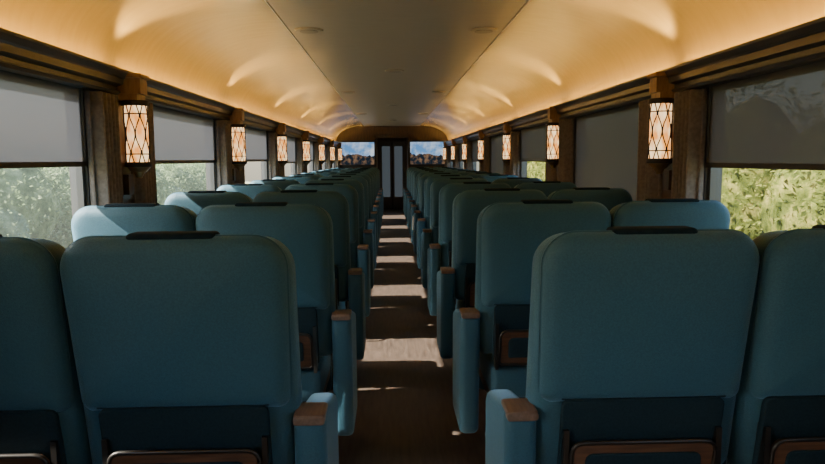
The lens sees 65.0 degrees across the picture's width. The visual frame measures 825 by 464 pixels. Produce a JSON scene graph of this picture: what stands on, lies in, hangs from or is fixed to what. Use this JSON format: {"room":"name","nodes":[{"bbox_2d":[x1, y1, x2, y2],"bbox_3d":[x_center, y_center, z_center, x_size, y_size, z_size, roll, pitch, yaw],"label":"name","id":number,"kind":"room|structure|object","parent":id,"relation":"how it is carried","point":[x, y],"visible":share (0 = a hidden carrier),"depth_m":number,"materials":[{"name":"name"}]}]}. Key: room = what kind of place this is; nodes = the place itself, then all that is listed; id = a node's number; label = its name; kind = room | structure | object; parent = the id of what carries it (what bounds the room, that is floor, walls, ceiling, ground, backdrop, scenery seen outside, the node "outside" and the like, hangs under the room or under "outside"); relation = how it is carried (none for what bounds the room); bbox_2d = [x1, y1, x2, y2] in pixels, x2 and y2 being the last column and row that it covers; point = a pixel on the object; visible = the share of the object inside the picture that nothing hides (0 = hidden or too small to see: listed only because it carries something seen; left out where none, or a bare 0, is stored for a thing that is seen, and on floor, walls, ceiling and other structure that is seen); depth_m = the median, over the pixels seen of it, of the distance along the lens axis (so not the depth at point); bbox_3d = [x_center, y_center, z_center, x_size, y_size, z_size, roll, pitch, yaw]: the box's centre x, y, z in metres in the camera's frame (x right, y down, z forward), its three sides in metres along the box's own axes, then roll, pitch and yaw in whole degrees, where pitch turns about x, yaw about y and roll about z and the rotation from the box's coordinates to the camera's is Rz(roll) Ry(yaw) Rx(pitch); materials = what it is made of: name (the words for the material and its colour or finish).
{"room":"train carriage","nodes":[
{"label":"train carriage","id":0,"kind":"room"},
{"bbox_2d":[69,88,334,217],"bbox_3d":[-1.652,-0.575,7.430,0.080,2.270,18.200,-1,6,-2],"label":"wall","id":1,"kind":"structure","parent":0,"point":[81,89],"depth_m":2.92,"materials":[{"name":"brown wood"}]},
{"bbox_2d":[0,70,86,168],"bbox_3d":[-1.437,-0.383,2.123,0.013,0.352,1.520,-1,6,-2],"label":"roller blind","id":2,"kind":"object","parent":1,"relation":"attached to","point":[41,120],"visible":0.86,"depth_m":2.52,"materials":[{"name":"grey fabric"}]},
{"bbox_2d":[70,167,86,215],"bbox_3d":[-1.468,-0.155,2.147,0.050,0.810,1.540,-1,6,-2],"label":"window","id":3,"kind":"structure","parent":1,"relation":"in","point":[78,178],"depth_m":2.89,"materials":[{"name":"glass"}]},
{"bbox_2d":[84,91,123,205],"bbox_3d":[-1.417,-0.247,3.000,0.079,0.781,0.203,-1,6,-2],"label":"curtain","id":4,"kind":"object","parent":1,"relation":"hanging from","point":[101,108],"visible":0.58,"depth_m":2.92,"materials":[{"name":"fabric"}]},
{"bbox_2d":[114,73,151,199],"bbox_3d":[-1.370,-0.466,3.204,0.143,0.610,0.150,-1,6,-2],"label":"wall sconce","id":5,"kind":"object","parent":1,"relation":"attached to","point":[133,106],"visible":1,"depth_m":3.16,"materials":[{"name":"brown glass"}]},
{"bbox_2d":[131,102,157,202],"bbox_3d":[-1.433,-0.297,3.447,0.079,0.781,0.203,-1,6,-2],"label":"curtain","id":6,"kind":"object","parent":1,"relation":"hanging from","point":[145,188],"visible":0.21,"depth_m":3.46,"materials":[{"name":"fabric"}]},
{"bbox_2d":[0,27,339,146],"bbox_3d":[-1.564,-1.194,7.364,0.105,0.112,18.200,-1,6,-2],"label":"trim","id":7,"kind":"structure","parent":1,"relation":"attached to","point":[19,54],"depth_m":2.82,"materials":[{"name":"brown wood"}]},
{"bbox_2d":[153,105,215,163],"bbox_3d":[-1.511,-0.626,4.268,0.013,0.347,1.520,-1,6,-2],"label":"roller blind","id":8,"kind":"object","parent":1,"relation":"attached to","point":[180,137],"visible":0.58,"depth_m":4.25,"materials":[{"name":"grey fabric"}]},
{"bbox_2d":[207,163,215,190],"bbox_3d":[-1.542,-0.395,4.293,0.050,0.810,1.540,-1,6,-2],"label":"window","id":9,"kind":"structure","parent":1,"relation":"in","point":[210,166],"depth_m":5.04,"materials":[{"name":"glass"}]},
{"bbox_2d":[215,120,232,187],"bbox_3d":[-1.491,-0.487,5.145,0.079,0.781,0.203,-1,6,-2],"label":"curtain","id":10,"kind":"object","parent":1,"relation":"hanging from","point":[222,127],"visible":0.59,"depth_m":5.06,"materials":[{"name":"fabric"}]},
{"bbox_2d":[228,108,246,182],"bbox_3d":[-1.443,-0.706,5.349,0.143,0.610,0.150,-1,6,-2],"label":"wall sconce","id":11,"kind":"object","parent":1,"relation":"attached to","point":[238,136],"visible":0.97,"depth_m":5.30,"materials":[{"name":"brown glass"}]},
{"bbox_2d":[233,165,244,184],"bbox_3d":[-1.506,-0.537,5.592,0.079,0.781,0.203,-1,6,-2],"label":"pillar","id":12,"kind":"structure","parent":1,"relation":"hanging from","point":[240,175],"depth_m":5.53,"materials":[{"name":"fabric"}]},
{"bbox_2d":[245,126,267,161],"bbox_3d":[-1.584,-0.868,6.413,0.013,0.342,1.520,-1,6,-2],"label":"roller blind","id":13,"kind":"object","parent":1,"relation":"attached to","point":[256,140],"visible":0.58,"depth_m":6.58,"materials":[{"name":"grey fabric"}]},
{"bbox_2d":[262,161,266,179],"bbox_3d":[-1.615,-0.635,6.438,0.050,0.810,1.540,-1,6,-2],"label":"window","id":14,"kind":"structure","parent":1,"relation":"in","point":[264,163],"depth_m":7.18,"materials":[{"name":"glass"}]},
{"bbox_2d":[268,132,278,178],"bbox_3d":[-1.564,-0.727,7.290,0.079,0.781,0.203,-1,6,-2],"label":"curtain","id":15,"kind":"object","parent":1,"relation":"hanging from","point":[272,136],"visible":0.57,"depth_m":7.21,"materials":[{"name":"fabric"}]},
{"bbox_2d":[275,123,287,174],"bbox_3d":[-1.516,-0.946,7.494,0.143,0.610,0.150,-1,6,-2],"label":"wall sconce","id":16,"kind":"object","parent":1,"relation":"attached to","point":[281,136],"visible":0.83,"depth_m":7.45,"materials":[{"name":"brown glass"}]},
{"bbox_2d":[287,136,295,162],"bbox_3d":[-1.657,-1.093,8.560,0.013,0.372,1.520,-1,6,-2],"label":"roller blind","id":17,"kind":"object","parent":1,"relation":"attached to","point":[290,140],"visible":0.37,"depth_m":8.95,"materials":[{"name":"grey fabric"}]},
{"bbox_2d":[296,138,303,173],"bbox_3d":[-1.637,-0.967,9.436,0.079,0.781,0.203,-1,6,-2],"label":"curtain","id":18,"kind":"object","parent":1,"relation":"hanging from","point":[299,141],"visible":0.71,"depth_m":9.35,"materials":[{"name":"fabric"}]},
{"bbox_2d":[301,131,310,165],"bbox_3d":[-1.590,-1.186,9.640,0.143,0.610,0.150,-1,6,-2],"label":"wall sconce","id":19,"kind":"object","parent":1,"relation":"attached to","point":[306,143],"visible":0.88,"depth_m":9.59,"materials":[{"name":"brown glass"}]},
{"bbox_2d":[314,142,319,170],"bbox_3d":[-1.710,-1.207,11.581,0.079,0.781,0.203,-1,6,-2],"label":"curtain","id":20,"kind":"object","parent":1,"relation":"hanging from","point":[316,144],"visible":0.59,"depth_m":11.49,"materials":[{"name":"fabric"}]},
{"bbox_2d":[317,137,324,165],"bbox_3d":[-1.663,-1.426,11.785,0.143,0.610,0.150,-1,6,-2],"label":"wall sconce","id":21,"kind":"object","parent":1,"relation":"attached to","point":[321,139],"visible":0.78,"depth_m":11.74,"materials":[{"name":"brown glass"}]},
{"bbox_2d":[326,145,330,168],"bbox_3d":[-1.784,-1.447,13.727,0.079,0.781,0.203,-1,6,-2],"label":"curtain","id":22,"kind":"object","parent":1,"relation":"hanging from","point":[328,166],"visible":0.62,"depth_m":13.64,"materials":[{"name":"fabric"}]},
{"bbox_2d":[329,140,334,164],"bbox_3d":[-1.736,-1.666,13.930,0.143,0.610,0.150,-1,6,-2],"label":"wall sconce","id":23,"kind":"object","parent":1,"relation":"attached to","point":[332,147],"visible":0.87,"depth_m":13.88,"materials":[{"name":"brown glass"}]},
{"bbox_2d":[335,147,338,167],"bbox_3d":[-1.857,-1.687,15.872,0.079,0.781,0.203,-1,6,-2],"label":"curtain","id":24,"kind":"object","parent":1,"relation":"hanging from","point":[336,148],"visible":0.56,"depth_m":15.78,"materials":[{"name":"fabric"}]},
{"bbox_2d":[337,143,342,162],"bbox_3d":[-1.810,-1.906,16.076,0.143,0.610,0.150,-1,6,-2],"label":"wall sconce","id":25,"kind":"object","parent":1,"relation":"attached to","point":[339,145],"visible":0.82,"depth_m":16.02,"materials":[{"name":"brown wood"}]},
{"bbox_2d":[336,126,447,168],"bbox_3d":[-0.513,-1.596,16.547,2.980,2.250,0.060,-1,6,-2],"label":"wall","id":26,"kind":"structure","parent":0,"point":[360,132],"depth_m":16.41,"materials":[{"name":"brown wood"}]},
{"bbox_2d":[337,140,375,166],"bbox_3d":[-1.412,-1.980,16.391,0.960,0.660,0.104,-1,6,-2],"label":"window","id":27,"kind":"structure","parent":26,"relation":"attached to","point":[360,153],"depth_m":16.34,"materials":[{"name":"glass"}]},
{"bbox_2d":[373,134,410,167],"bbox_3d":[-0.510,-1.472,16.516,0.960,2.010,0.030,-1,6,-2],"label":"trim","id":28,"kind":"structure","parent":26,"relation":"attached to","point":[375,136],"depth_m":16.40,"materials":[{"name":"brown wood"}]},
{"bbox_2d":[409,140,446,165],"bbox_3d":[0.387,-1.999,16.450,0.960,0.660,0.104,-1,6,-2],"label":"window","id":29,"kind":"structure","parent":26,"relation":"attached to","point":[421,152],"depth_m":16.40,"materials":[{"name":"glass"}]},
{"bbox_2d":[376,138,407,187],"bbox_3d":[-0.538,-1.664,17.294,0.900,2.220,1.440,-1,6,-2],"label":"door frame","id":30,"kind":"structure","parent":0,"point":[377,139],"depth_m":17.86,"materials":[{"name":"brown wood"}]},
{"bbox_2d":[378,141,405,208],"bbox_3d":[-0.557,-1.566,17.919,0.760,1.875,0.080,-1,6,-2],"label":"door","id":31,"kind":"structure","parent":30,"relation":"in","point":[391,154],"depth_m":17.89,"materials":[{"name":"metal"}]},
{"bbox_2d":[325,209,486,463],"bbox_3d":[-0.220,0.483,8.353,2.980,0.060,19.700,-1,6,-2],"label":"floor","id":32,"kind":"structure","parent":0,"point":[405,414],"depth_m":4.02,"materials":[{"name":"carpet"}]},
{"bbox_2d":[0,234,91,463],"bbox_3d":[-1.103,0.580,1.849,0.510,1.210,0.613,-1,6,-2],"label":"seat","id":33,"kind":"object","parent":32,"relation":"on","point":[43,420],"visible":0.85,"depth_m":1.57,"materials":[{"name":"teal fabric"}]},
{"bbox_2d":[71,203,196,240],"bbox_3d":[-1.139,0.459,2.929,0.510,1.210,0.613,-1,6,-2],"label":"seat","id":34,"kind":"object","parent":32,"relation":"on","point":[113,218],"visible":0.18,"depth_m":2.57,"materials":[{"name":"teal fabric"}]},
{"bbox_2d":[60,231,338,463],"bbox_3d":[-0.550,0.574,1.872,0.651,1.210,0.612,-1,6,-2],"label":"seat","id":35,"kind":"object","parent":32,"relation":"on","point":[186,348],"visible":0.99,"depth_m":1.57,"materials":[{"name":"teal fabric"}]},
{"bbox_2d":[164,190,252,214],"bbox_3d":[-1.176,0.339,3.999,0.510,1.210,0.613,-1,6,-2],"label":"seat","id":36,"kind":"object","parent":32,"relation":"on","point":[195,201],"visible":0.08,"depth_m":3.64,"materials":[{"name":"teal fabric"}]},
{"bbox_2d":[216,184,280,199],"bbox_3d":[-1.212,0.220,5.062,0.510,1.210,0.613,-1,6,-2],"label":"seat","id":37,"kind":"object","parent":32,"relation":"on","point":[251,190],"visible":0.09,"depth_m":4.70,"materials":[{"name":"teal fabric"}]},
{"bbox_2d":[249,179,300,189],"bbox_3d":[-1.249,0.100,6.135,0.510,1.210,0.613,-1,6,-2],"label":"seat","id":38,"kind":"object","parent":32,"relation":"on","point":[282,184],"visible":0.04,"depth_m":5.78,"materials":[{"name":"teal fabric"}]},
{"bbox_2d":[195,202,356,435],"bbox_3d":[-0.587,0.453,2.944,0.651,1.210,0.612,-1,6,-2],"label":"seat","id":39,"kind":"object","parent":32,"relation":"on","point":[306,230],"visible":0.4,"depth_m":2.68,"materials":[{"name":"teal fabric"}]},
{"bbox_2d":[273,176,313,183],"bbox_3d":[-1.286,-0.020,7.208,0.510,1.210,0.613,-1,6,-2],"label":"seat","id":40,"kind":"object","parent":32,"relation":"on","point":[300,179],"visible":0.05,"depth_m":6.85,"materials":[{"name":"teal fabric"}]},
{"bbox_2d":[289,174,323,179],"bbox_3d":[-1.323,-0.141,8.288,0.510,1.210,0.613,-1,6,-2],"label":"seat","id":41,"kind":"object","parent":32,"relation":"on","point":[314,176],"visible":0.04,"depth_m":7.93,"materials":[{"name":"teal fabric"}]},
{"bbox_2d":[252,190,365,389],"bbox_3d":[-0.623,0.333,4.017,0.651,1.210,0.612,-1,6,-2],"label":"seat","id":42,"kind":"object","parent":32,"relation":"on","point":[349,282],"visible":0.34,"depth_m":3.76,"materials":[{"name":"teal fabric"}]},
{"bbox_2d":[285,183,370,316],"bbox_3d":[-0.660,0.213,5.090,0.651,1.210,0.612,-1,6,-2],"label":"seat","id":43,"kind":"object","parent":32,"relation":"on","point":[360,254],"visible":0.27,"depth_m":4.84,"materials":[{"name":"teal fabric"}]},
{"bbox_2d":[304,179,373,288],"bbox_3d":[-0.697,0.093,6.162,0.651,1.210,0.612,-1,6,-2],"label":"seat","id":44,"kind":"object","parent":32,"relation":"on","point":[366,236],"visible":0.16,"depth_m":5.92,"materials":[{"name":"teal fabric"}]},
{"bbox_2d":[318,176,375,268],"bbox_3d":[-0.733,-0.027,7.235,0.651,1.210,0.612,-1,6,-2],"label":"seat","id":45,"kind":"object","parent":32,"relation":"on","point":[369,223],"visible":0.2,"depth_m":6.98,"materials":[{"name":"teal fabric"}]},
{"bbox_2d":[329,174,377,254],"bbox_3d":[-0.770,-0.147,8.308,0.651,1.210,0.612,-1,6,-2],"label":"seat","id":46,"kind":"object","parent":32,"relation":"on","point":[372,214],"visible":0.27,"depth_m":8.07,"materials":[{"name":"teal fabric"}]},
{"bbox_2d":[336,172,379,243],"bbox_3d":[-0.806,-0.267,9.380,0.651,1.210,0.612,-1,6,-2],"label":"seat","id":47,"kind":"object","parent":32,"relation":"on","point":[373,207],"visible":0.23,"depth_m":9.14,"materials":[{"name":"teal fabric"}]},
{"bbox_2d":[343,171,380,232],"bbox_3d":[-0.843,-0.387,10.453,0.651,1.210,0.612,-1,6,-2],"label":"seat","id":48,"kind":"object","parent":32,"relation":"on","point":[376,202],"visible":0.16,"depth_m":10.22,"materials":[{"name":"teal fabric"}]},
{"bbox_2d":[347,169,381,225],"bbox_3d":[-0.880,-0.507,11.526,0.651,1.210,0.612,-1,6,-2],"label":"seat","id":49,"kind":"object","parent":32,"relation":"on","point":[373,171],"visible":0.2,"depth_m":11.29,"materials":[{"name":"teal fabric"}]},
{"bbox_2d":[351,169,381,214],"bbox_3d":[-0.916,-0.627,12.598,0.651,1.210,0.612,-1,6,-2],"label":"seat","id":50,"kind":"object","parent":32,"relation":"on","point":[378,194],"visible":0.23,"depth_m":12.37,"materials":[{"name":"teal fabric"}]},
{"bbox_2d":[355,168,382,216],"bbox_3d":[-0.953,-0.747,13.671,0.651,1.210,0.612,-1,6,-2],"label":"seat","id":51,"kind":"object","parent":32,"relation":"on","point":[355,168],"visible":0.2,"depth_m":13.44,"materials":[{"name":"teal fabric"}]},
{"bbox_2d":[404,167,425,216],"bbox_3d":[0.152,-0.759,13.708,0.651,1.210,0.612,-1,6,-2],"label":"seat","id":52,"kind":"object","parent":32,"relation":"on","point":[410,169],"visible":0.2,"depth_m":13.48,"materials":[{"name":"teal fabric"}]},
{"bbox_2d":[403,167,428,210],"bbox_3d":[0.116,-0.879,14.780,0.651,1.210,0.612,-1,6,-2],"label":"seat","id":53,"kind":"object","parent":32,"relation":"on","point":[409,167],"visible":0.16,"depth_m":14.53,"materials":[{"name":"teal fabric"}]},
{"bbox_2d":[405,168,434,221],"bbox_3d":[0.189,-0.639,12.635,0.651,1.210,0.612,-1,6,-2],"label":"seat","id":54,"kind":"object","parent":32,"relation":"on","point":[412,170],"visible":0.16,"depth_m":12.39,"materials":[{"name":"teal fabric"}]},
{"bbox_2d":[407,169,439,227],"bbox_3d":[0.226,-0.519,11.562,0.651,1.210,0.612,-1,6,-2],"label":"seat","id":55,"kind":"object","parent":32,"relation":"on","point":[414,171],"visible":0.19,"depth_m":11.32,"materials":[{"name":"teal fabric"}]},
{"bbox_2d":[409,170,446,234],"bbox_3d":[0.262,-0.399,10.490,0.651,1.210,0.612,-1,6,-2],"label":"seat","id":56,"kind":"object","parent":32,"relation":"on","point":[411,202],"visible":0.19,"depth_m":10.25,"materials":[{"name":"teal fabric"}]},
{"bbox_2d":[411,171,452,243],"bbox_3d":[0.299,-0.279,9.417,0.651,1.210,0.612,-1,6,-2],"label":"seat","id":57,"kind":"object","parent":32,"relation":"on","point":[416,207],"visible":0.23,"depth_m":9.15,"materials":[{"name":"teal fabric"}]},
{"bbox_2d":[413,173,460,254],"bbox_3d":[0.336,-0.159,8.344,0.651,1.210,0.612,-1,6,-2],"label":"seat","id":58,"kind":"object","parent":32,"relation":"on","point":[417,214],"visible":0.21,"depth_m":8.09,"materials":[{"name":"teal fabric"}]},
{"bbox_2d":[416,175,472,268],"bbox_3d":[0.372,-0.039,7.271,0.651,1.210,0.612,-1,6,-2],"label":"seat","id":59,"kind":"object","parent":32,"relation":"on","point":[422,223],"visible":0.26,"depth_m":7.02,"materials":[{"name":"teal fabric"}]},
{"bbox_2d":[421,178,488,287],"bbox_3d":[0.409,0.081,6.199,0.651,1.210,0.612,-1,6,-2],"label":"seat","id":60,"kind":"object","parent":32,"relation":"on","point":[428,236],"visible":0.2,"depth_m":5.94,"materials":[{"name":"teal fabric"}]},
{"bbox_2d":[427,182,510,315],"bbox_3d":[0.446,0.202,5.126,0.651,1.210,0.612,-1,6,-2],"label":"seat","id":61,"kind":"object","parent":32,"relation":"on","point":[439,255],"visible":0.33,"depth_m":4.87,"materials":[{"name":"teal fabric"}]},
{"bbox_2d":[467,172,500,177],"bbox_3d":[0.888,-0.165,8.368,0.510,1.210,0.613,-1,6,-2],"label":"seat","id":62,"kind":"object","parent":32,"relation":"on","point":[474,175],"visible":0.05,"depth_m":8.01,"materials":[{"name":"teal fabric"}]},
{"bbox_2d":[437,188,547,358],"bbox_3d":[0.482,0.322,4.053,0.651,1.210,0.612,-1,6,-2],"label":"seat","id":63,"kind":"object","parent":32,"relation":"on","point":[457,282],"visible":0.3,"depth_m":3.79,"materials":[{"name":"teal fabric"}]},
{"bbox_2d":[478,174,517,182],"bbox_3d":[0.925,-0.044,7.281,0.510,1.210,0.613,-1,6,-2],"label":"seat","id":64,"kind":"object","parent":32,"relation":"on","point":[490,178],"visible":0.02,"depth_m":6.92,"materials":[{"name":"teal fabric"}]},
{"bbox_2d":[492,177,541,187],"bbox_3d":[0.962,0.076,6.215,0.510,1.210,0.613,-1,6,-2],"label":"seat","id":65,"kind":"object","parent":32,"relation":"on","point":[512,181],"visible":0.03,"depth_m":5.86,"materials":[{"name":"teal fabric"}]},
{"bbox_2d":[453,199,610,432],"bbox_3d":[0.519,0.442,2.981,0.651,1.210,0.612,-1,6,-2],"label":"seat","id":66,"kind":"object","parent":32,"relation":"on","point":[490,339],"visible":0.51,"depth_m":2.72,"materials":[{"name":"teal fabric"}]},
{"bbox_2d":[514,181,576,196],"bbox_3d":[0.998,0.196,5.144,0.510,1.210,0.613,-1,6,-2],"label":"seat","id":67,"kind":"object","parent":32,"relation":"on","point":[547,187],"visible":0.1,"depth_m":4.78,"materials":[{"name":"teal fabric"}]},
{"bbox_2d":[547,187,632,210],"bbox_3d":[1.035,0.316,4.069,0.510,1.210,0.613,-1,6,-2],"label":"seat","id":68,"kind":"object","parent":32,"relation":"on","point":[610,197],"visible":0.09,"depth_m":3.71,"materials":[{"name":"teal fabric"}]},
{"bbox_2d":[485,226,758,463],"bbox_3d":[0.555,0.562,1.908,0.651,1.210,0.612,-1,6,-2],"label":"seat","id":69,"kind":"object","parent":32,"relation":"on","point":[637,339],"visible":0.98,"depth_m":1.61,"materials":[{"name":"teal fabric"}]},
{"bbox_2d":[609,198,729,228],"bbox_3d":[1.072,0.437,2.990,0.510,1.210,0.613,-1,6,-2],"label":"seat","id":70,"kind":"object","parent":32,"relation":"on","point":[695,213],"visible":0.12,"depth_m":2.63,"materials":[{"name":"teal fabric"}]},
{"bbox_2d":[727,225,824,463],"bbox_3d":[1.109,0.557,1.919,0.510,1.210,0.613,-1,6,-2],"label":"seat","id":71,"kind":"object","parent":32,"relation":"on","point":[779,414],"visible":0.87,"depth_m":1.63,"materials":[{"name":"teal fabric"}]},
{"bbox_2d":[0,0,824,140],"bbox_3d":[-0.235,-1.600,8.119,2.980,0.467,19.700,-1,6,-2],"label":"ceiling","id":72,"kind":"structure","parent":0,"point":[236,53],"depth_m":4.11,"materials":[{"name":"beige paint"}]},
{"bbox_2d":[294,27,322,33],"bbox_3d":[-0.673,-1.307,4.210,0.190,0.014,0.190,-1,6,-2],"label":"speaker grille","id":73,"kind":"object","parent":72,"relation":"in","point":[304,30],"depth_m":4.17,"materials":[{"name":"beige metal"}]},
{"bbox_2d":[264,0,529,125],"bbox_3d":[-0.210,-1.668,7.357,1.408,0.006,18.200,-1,6,-2],"label":"trim","id":74,"kind":"structure","parent":72,"relation":"attached to","point":[527,2],"depth_m":4.73,"materials":[{"name":"brown wood"}]},
{"bbox_2d":[469,27,497,33],"bbox_3d":[0.466,-1.319,4.248,0.190,0.014,0.190,-1,6,-2],"label":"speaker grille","id":75,"kind":"object","parent":72,"relation":"in","point":[479,30],"depth_m":4.21,"materials":[{"name":"beige metal"}]},
{"bbox_2d":[459,86,722,201],"bbox_3d":[1.246,-0.606,7.526,0.080,2.270,18.200,-1,6,-2],"label":"wall","id":76,"kind":"structure","parent":0,"point":[708,88],"depth_m":3.02,"materials":[{"name":"brown wood"}]},
{"bbox_2d":[446,146,449,166],"bbox_3d":[0.871,-1.716,15.962,0.079,0.781,0.203,-1,6,-2],"label":"curtain","id":77,"kind":"object","parent":76,"relation":"hanging from","point":[447,147],"visible":0.61,"depth_m":15.88,"materials":[{"name":"fabric"}]},
{"bbox_2d":[451,139,455,162],"bbox_3d":[0.899,-1.694,14.017,0.143,0.610,0.150,-1,6,-2],"label":"wall sconce","id":78,"kind":"object","parent":76,"relation":"attached to","point":[453,142],"visible":0.66,"depth_m":13.97,"materials":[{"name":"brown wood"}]},
{"bbox_2d":[455,144,458,167],"bbox_3d":[0.945,-1.476,13.817,0.079,0.781,0.203,-1,6,-2],"label":"curtain","id":79,"kind":"object","parent":76,"relation":"hanging from","point":[456,145],"visible":0.6,"depth_m":13.72,"materials":[{"name":"fabric"}]},
{"bbox_2d":[462,136,467,163],"bbox_3d":[0.972,-1.454,11.872,0.143,0.610,0.150,-1,6,-2],"label":"wall sconce","id":80,"kind":"object","parent":76,"relation":"attached to","point":[464,139],"visible":0.62,"depth_m":11.82,"materials":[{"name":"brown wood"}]},
{"bbox_2d":[466,141,471,169],"bbox_3d":[1.018,-1.236,11.671,0.079,0.781,0.203,-1,6,-2],"label":"curtain","id":81,"kind":"object","parent":76,"relation":"hanging from","point":[468,143],"visible":0.63,"depth_m":11.58,"materials":[{"name":"fabric"}]},
{"bbox_2d":[472,140,477,161],"bbox_3d":[1.093,-1.361,10.799,0.013,0.377,1.520,-1,6,-2],"label":"roller blind","id":82,"kind":"object","parent":76,"relation":"attached to","point":[475,142],"visible":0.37,"depth_m":11.15,"materials":[{"name":"beige fabric"}]},
{"bbox_2d":[477,130,484,163],"bbox_3d":[1.046,-1.214,9.726,0.143,0.610,0.150,-1,6,-2],"label":"wall sconce","id":83,"kind":"object","parent":76,"relation":"attached to","point":[481,135],"visible":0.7,"depth_m":9.68,"materials":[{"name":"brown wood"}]},
{"bbox_2d":[483,137,489,171],"bbox_3d":[1.091,-0.996,9.526,0.079,0.781,0.203,-1,6,-2],"label":"curtain","id":84,"kind":"object","parent":76,"relation":"hanging from","point":[486,140],"visible":0.59,"depth_m":9.44,"materials":[{"name":"fabric"}]},
{"bbox_2d":[491,134,502,174],"bbox_3d":[1.167,-0.960,8.672,0.013,0.702,1.520,-1,6,-2],"label":"roller blind","id":85,"kind":"object","parent":76,"relation":"attached to","point":[496,141],"visible":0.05,"depth_m":8.93,"materials":[{"name":"beige fabric"}]},
{"bbox_2d":[503,162,509,174],"bbox_3d":[1.149,-0.806,7.827,0.079,0.781,0.203,-1,6,-2],"label":"curtain","id":86,"kind":"object","parent":76,"relation":"hanging from","point":[506,169],"visible":0.12,"depth_m":7.76,"materials":[{"name":"fabric"}]},
{"bbox_2d":[502,122,511,165],"bbox_3d":[1.119,-0.974,7.581,0.143,0.610,0.150,-1,6,-2],"label":"wall sconce","id":87,"kind":"object","parent":76,"relation":"attached to","point":[506,128],"visible":0.7,"depth_m":7.53,"materials":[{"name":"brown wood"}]},
{"bbox_2d":[510,131,519,176],"bbox_3d":[1.164,-0.756,7.380,0.079,0.781,0.203,-1,6,-2],"label":"curtain","id":88,"kind":"object","parent":76,"relation":"hanging from","point":[514,135],"visible":0.56,"depth_m":7.30,"materials":[{"name":"fabric"}]},
{"bbox_2d":[521,161,525,176],"bbox_3d":[1.273,-0.666,6.533,0.050,0.810,1.540,-1,6,-2],"label":"window","id":89,"kind":"structure","parent":76,"relation":"in","point":[523,163],"depth_m":7.27,"materials":[{"name":"glass"}]},
{"bbox_2d":[520,124,545,161],"bbox_3d":[1.239,-0.888,6.507,0.013,0.362,1.520,-1,6,-2],"label":"roller blind","id":90,"kind":"object","parent":76,"relation":"attached to","point":[533,139],"visible":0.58,"depth_m":6.61,"materials":[{"name":"beige fabric"}]},
{"bbox_2d":[545,122,556,180],"bbox_3d":[1.222,-0.566,5.682,0.079,0.781,0.203,-1,6,-2],"label":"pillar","id":91,"kind":"structure","parent":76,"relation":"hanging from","point":[550,173],"depth_m":5.62,"materials":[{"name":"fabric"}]},
{"bbox_2d":[546,107,561,177],"bbox_3d":[1.192,-0.734,5.436,0.143,0.610,0.150,-1,6,-2],"label":"wall sconce","id":92,"kind":"object","parent":76,"relation":"attached to","point":[552,148],"visible":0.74,"depth_m":5.39,"materials":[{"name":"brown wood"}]},
{"bbox_2d":[558,118,573,182],"bbox_3d":[1.238,-0.516,5.235,0.079,0.781,0.203,-1,6,-2],"label":"curtain","id":93,"kind":"object","parent":76,"relation":"hanging from","point":[566,126],"visible":0.62,"depth_m":5.15,"materials":[{"name":"fabric"}]},
{"bbox_2d":[575,103,638,200],"bbox_3d":[1.314,-0.450,4.384,0.013,0.762,1.520,-1,6,-2],"label":"roller blind","id":94,"kind":"object","parent":76,"relation":"attached to","point":[606,155],"visible":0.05,"depth_m":4.34,"materials":[{"name":"beige fabric"}]},
{"bbox_2d":[445,16,824,145],"bbox_3d":[1.149,-1.224,7.454,0.105,0.112,18.200,-1,6,-2],"label":"trim","id":95,"kind":"structure","parent":76,"relation":"attached to","point":[802,44],"depth_m":2.77,"materials":[{"name":"brown wood"}]},
{"bbox_2d":[636,100,661,200],"bbox_3d":[1.296,-0.326,3.537,0.079,0.781,0.203,-1,6,-2],"label":"curtain","id":96,"kind":"object","parent":76,"relation":"hanging from","point":[649,183],"visible":0.27,"depth_m":3.52,"materials":[{"name":"fabric"}]},
{"bbox_2d":[646,72,677,189],"bbox_3d":[1.266,-0.494,3.290,0.143,0.610,0.150,-1,6,-2],"label":"wall sconce","id":97,"kind":"object","parent":76,"relation":"attached to","point":[661,102],"visible":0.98,"depth_m":3.25,"materials":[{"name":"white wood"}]},
{"bbox_2d":[661,104,673,198],"bbox_3d":[1.333,-0.301,3.314,0.030,0.801,0.260,-1,6,-2],"label":"pilaster","id":98,"kind":"object","parent":76,"relation":"attached to","point":[666,194],"depth_m":3.34,"materials":[{"name":"brown wood"}]},
{"bbox_2d":[671,88,707,199],"bbox_3d":[1.311,-0.276,3.090,0.079,0.781,0.203,-1,6,-2],"label":"curtain","id":99,"kind":"object","parent":76,"relation":"hanging from","point":[690,106],"visible":0.66,"depth_m":3.02,"materials":[{"name":"fabric"}]},
{"bbox_2d":[706,168,721,201],"bbox_3d":[1.420,-0.186,2.243,0.050,0.810,1.540,-1,6,-2],"label":"window","id":100,"kind":"structure","parent":76,"relation":"in","point":[714,174],"depth_m":2.98,"materials":[{"name":"glass"}]},
{"bbox_2d":[706,60,824,170],"bbox_3d":[1.386,-0.401,2.217,0.013,0.377,1.520,-1,6,-2],"label":"roller blind","id":101,"kind":"object","parent":76,"relation":"attached to","point":[773,120],"visible":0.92,"depth_m":2.48,"materials":[{"name":"beige fabric"}]},
{"label":"outside","id":102,"kind":"structure","parent":0,"visible":0},
{"bbox_3d":[-0.660,0.390,20.158,120.000,0.100,120.000,-1,6,-2],"label":"ground","id":103,"kind":"structure","parent":102,"visible":0},
{"bbox_2d":[0,163,206,247],"bbox_3d":[-10.339,-0.463,13.608,4.944,3.433,42.958,0,6,0],"label":"trees","id":104,"kind":"object","parent":103,"relation":"on","point":[34,202],"visible":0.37,"depth_m":15.00,"materials":[{"name":"green plant"}]},
{"bbox_2d":[527,162,824,239],"bbox_3d":[6.396,-1.127,14.219,4.937,4.366,43.429,-1,6,-2],"label":"trees","id":105,"kind":"object","parent":103,"relation":"on","point":[758,202],"visible":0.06,"depth_m":10.06,"materials":[{"name":"green plant"}]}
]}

